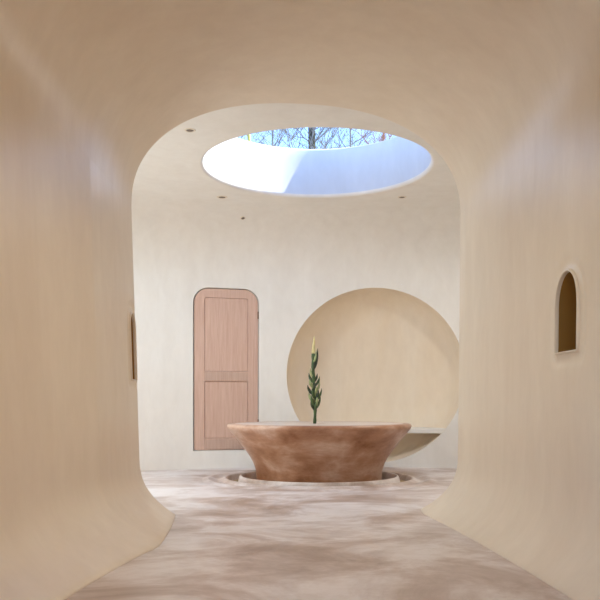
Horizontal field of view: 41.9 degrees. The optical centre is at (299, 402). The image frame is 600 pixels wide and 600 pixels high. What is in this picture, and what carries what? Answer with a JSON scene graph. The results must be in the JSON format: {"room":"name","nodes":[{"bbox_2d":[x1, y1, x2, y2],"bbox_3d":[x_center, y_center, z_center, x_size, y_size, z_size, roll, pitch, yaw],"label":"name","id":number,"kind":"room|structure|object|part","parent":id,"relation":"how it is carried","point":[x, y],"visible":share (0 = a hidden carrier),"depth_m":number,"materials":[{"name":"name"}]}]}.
{"room":"hallway","nodes":[
{"label":"hallway","id":0,"kind":"room"},
{"bbox_2d":[131,103,460,284],"bbox_3d":[0.600,-2.375,9.225,8.600,1.050,6.050,0,0,0],"label":"ceiling","id":1,"kind":"structure","parent":0,"point":[181,230],"depth_m":11.54,"materials":[{"name":"paint"}]},
{"bbox_2d":[184,128,195,132],"bbox_3d":[-1.149,-2.849,8.188,0.120,0.013,0.120,0,0,0],"label":"recessed light","id":2,"kind":"object","parent":1,"relation":"in","point":[190,130],"visible":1,"depth_m":8.19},
{"bbox_2d":[204,136,430,193],"bbox_3d":[0.205,-3.212,9.510,3.290,0.635,3.290,0,0,0],"label":"skylight","id":3,"kind":"object","parent":1,"relation":"attached to","point":[395,160],"depth_m":10.67,"materials":[{"name":"white paint"}]},
{"bbox_2d":[0,0,599,214],"bbox_3d":[0.000,-2.445,1.627,10.400,1.450,11.253,0,0,0],"label":"ceiling","id":4,"kind":"structure","parent":0,"point":[483,83],"depth_m":5.50,"materials":[{"name":"beige paint"}]},
{"bbox_2d":[0,82,599,599],"bbox_3d":[0.000,-0.425,4.125,10.400,2.850,16.250,0,0,0],"label":"wall","id":5,"kind":"structure","parent":0,"point":[77,506],"depth_m":5.21,"materials":[{"name":"beige paint"}]},
{"bbox_2d":[131,316,134,378],"bbox_3d":[-1.549,-0.485,6.726,0.226,0.562,0.195,0,0,0],"label":"trim reveal","id":6,"kind":"structure","parent":5,"relation":"attached to","point":[131,316],"depth_m":6.82,"materials":[{"name":"paint"}]},
{"bbox_2d":[129,312,137,380],"bbox_3d":[-1.435,-0.485,6.725,0.043,0.602,0.233,0,0,0],"label":"trim","id":7,"kind":"structure","parent":5,"relation":"attached to","point":[131,313],"depth_m":6.81,"materials":[{"name":"beige paint"}]},
{"bbox_2d":[193,287,258,450],"bbox_3d":[-1.144,-0.519,12.073,1.026,2.492,0.142,0,0,-15],"label":"trim","id":8,"kind":"structure","parent":5,"relation":"attached to","point":[206,287],"depth_m":12.04,"materials":[{"name":"paint"}]},
{"bbox_2d":[194,289,258,449],"bbox_3d":[-1.126,-0.515,12.041,0.997,2.460,0.058,0,0,-15],"label":"door","id":9,"kind":"structure","parent":5,"relation":"in","point":[225,329],"depth_m":12.02,"materials":[{"name":"brown wood"}]},
{"bbox_3d":[-1.129,0.629,12.026,0.679,0.148,0.015,0,0,-15],"label":"rail","id":10,"kind":"part","parent":9,"relation":"part of","materials":[{"name":"brown wood"}]},
{"bbox_3d":[-1.129,-0.407,12.026,0.679,0.125,0.016,0,0,-15],"label":"rail","id":11,"kind":"part","parent":9,"relation":"part of","materials":[{"name":"brown wood"}]},
{"bbox_3d":[-1.135,0.105,12.050,0.667,0.862,0.026,0,0,-15],"label":"panel","id":12,"kind":"part","parent":9,"relation":"part of","materials":[{"name":"brown wood"}]},
{"bbox_3d":[-1.135,-1.048,12.050,0.667,1.117,0.026,0,0,-15],"label":"panel","id":13,"kind":"part","parent":9,"relation":"part of","materials":[{"name":"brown wood"}]},
{"bbox_2d":[287,288,458,461],"bbox_3d":[1.184,-0.434,12.515,2.752,2.728,0.858,0,0,5],"label":"wall niche","id":14,"kind":"object","parent":5,"relation":"in","point":[385,355],"visible":0.75,"depth_m":12.84,"materials":[{"name":"paint"}]},
{"bbox_2d":[407,427,444,433],"bbox_3d":[1.178,0.431,12.524,2.187,0.078,0.778,0,0,5],"label":"bench","id":15,"kind":"object","parent":14,"relation":"attached to","point":[413,429],"visible":0.23,"depth_m":12.12,"materials":[{"name":"paint"}]},
{"bbox_2d":[558,272,575,351],"bbox_3d":[1.726,-0.547,4.676,0.266,0.471,0.340,0,0,0],"label":"niche","id":16,"kind":"structure","parent":5,"relation":"attached to","point":[566,338],"depth_m":4.84,"materials":[{"name":"paint"}]},
{"bbox_2d":[554,268,579,355],"bbox_3d":[1.593,-0.547,4.675,0.030,0.512,0.375,0,0,-2],"label":"trim","id":17,"kind":"structure","parent":5,"relation":"attached to","point":[558,289],"depth_m":4.73,"materials":[{"name":"beige paint"}]},
{"bbox_2d":[65,467,571,599],"bbox_3d":[0.253,1.048,10.450,30.995,0.185,30.995,0,0,-7],"label":"floor","id":18,"kind":"structure","parent":0,"point":[249,538],"depth_m":5.28,"materials":[{"name":"beige stone"}]},
{"bbox_2d":[227,421,411,482],"bbox_3d":[0.253,0.705,10.450,2.444,0.870,2.444,0,0,0],"label":"stone basin","id":19,"kind":"object","parent":18,"relation":"on","point":[282,451],"visible":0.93,"depth_m":9.61,"materials":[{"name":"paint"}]},
{"bbox_2d":[307,336,321,423],"bbox_3d":[0.194,-0.306,10.449,0.196,1.172,0.136,0,0,0],"label":"plant","id":20,"kind":"object","parent":19,"relation":"on","point":[314,403],"visible":1,"depth_m":10.43,"materials":[{"name":"green plant"}]},
{"bbox_3d":[0.188,-0.190,10.447,0.076,0.939,0.058,0,0,0],"label":"stem","id":21,"kind":"part","parent":20,"relation":"part of","materials":[{"name":"green plant"}]},
{"bbox_3d":[0.205,-0.583,10.458,0.082,0.289,0.045,0,0,0],"label":"arm","id":22,"kind":"part","parent":20,"relation":"part of"},
{"label":"outside","id":23,"kind":"structure","parent":0,"visible":0},
{"label":"ground","id":24,"kind":"structure","parent":23,"visible":0},
{"bbox_2d":[238,128,300,146],"bbox_3d":[-1.840,-6.839,31.435,5.820,15.835,6.084,0,0,-4],"label":"bare tree","id":25,"kind":"object","parent":24,"relation":"on","point":[249,138],"visible":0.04,"depth_m":30.98,"materials":[{"name":"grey plant"}]},
{"bbox_2d":[250,129,288,146],"bbox_3d":[-1.323,-8.068,37.988,5.336,18.266,4.413,0,0,-40],"label":"bare tree","id":26,"kind":"object","parent":24,"relation":"on","point":[272,136],"visible":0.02,"depth_m":37.86,"materials":[{"name":"grey plant"}]},
{"bbox_2d":[265,127,372,148],"bbox_3d":[0.267,-6.161,23.834,4.895,14.468,4.770,0,0,3],"label":"bare tree","id":27,"kind":"object","parent":24,"relation":"on","point":[312,141],"visible":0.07,"depth_m":23.61,"materials":[{"name":"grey plant"}]},
{"bbox_2d":[315,127,373,148],"bbox_3d":[1.986,-7.689,34.957,4.991,17.507,5.879,0,0,6],"label":"bare tree","id":28,"kind":"object","parent":24,"relation":"on","point":[352,133],"visible":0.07,"depth_m":34.55,"materials":[{"name":"grey plant"}]},
{"bbox_2d":[344,129,395,147],"bbox_3d":[2.963,-5.708,28.071,5.152,13.543,5.016,0,0,-19],"label":"bare tree","id":29,"kind":"object","parent":24,"relation":"on","point":[383,136],"visible":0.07,"depth_m":28.45,"materials":[{"name":"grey plant"}]}
]}

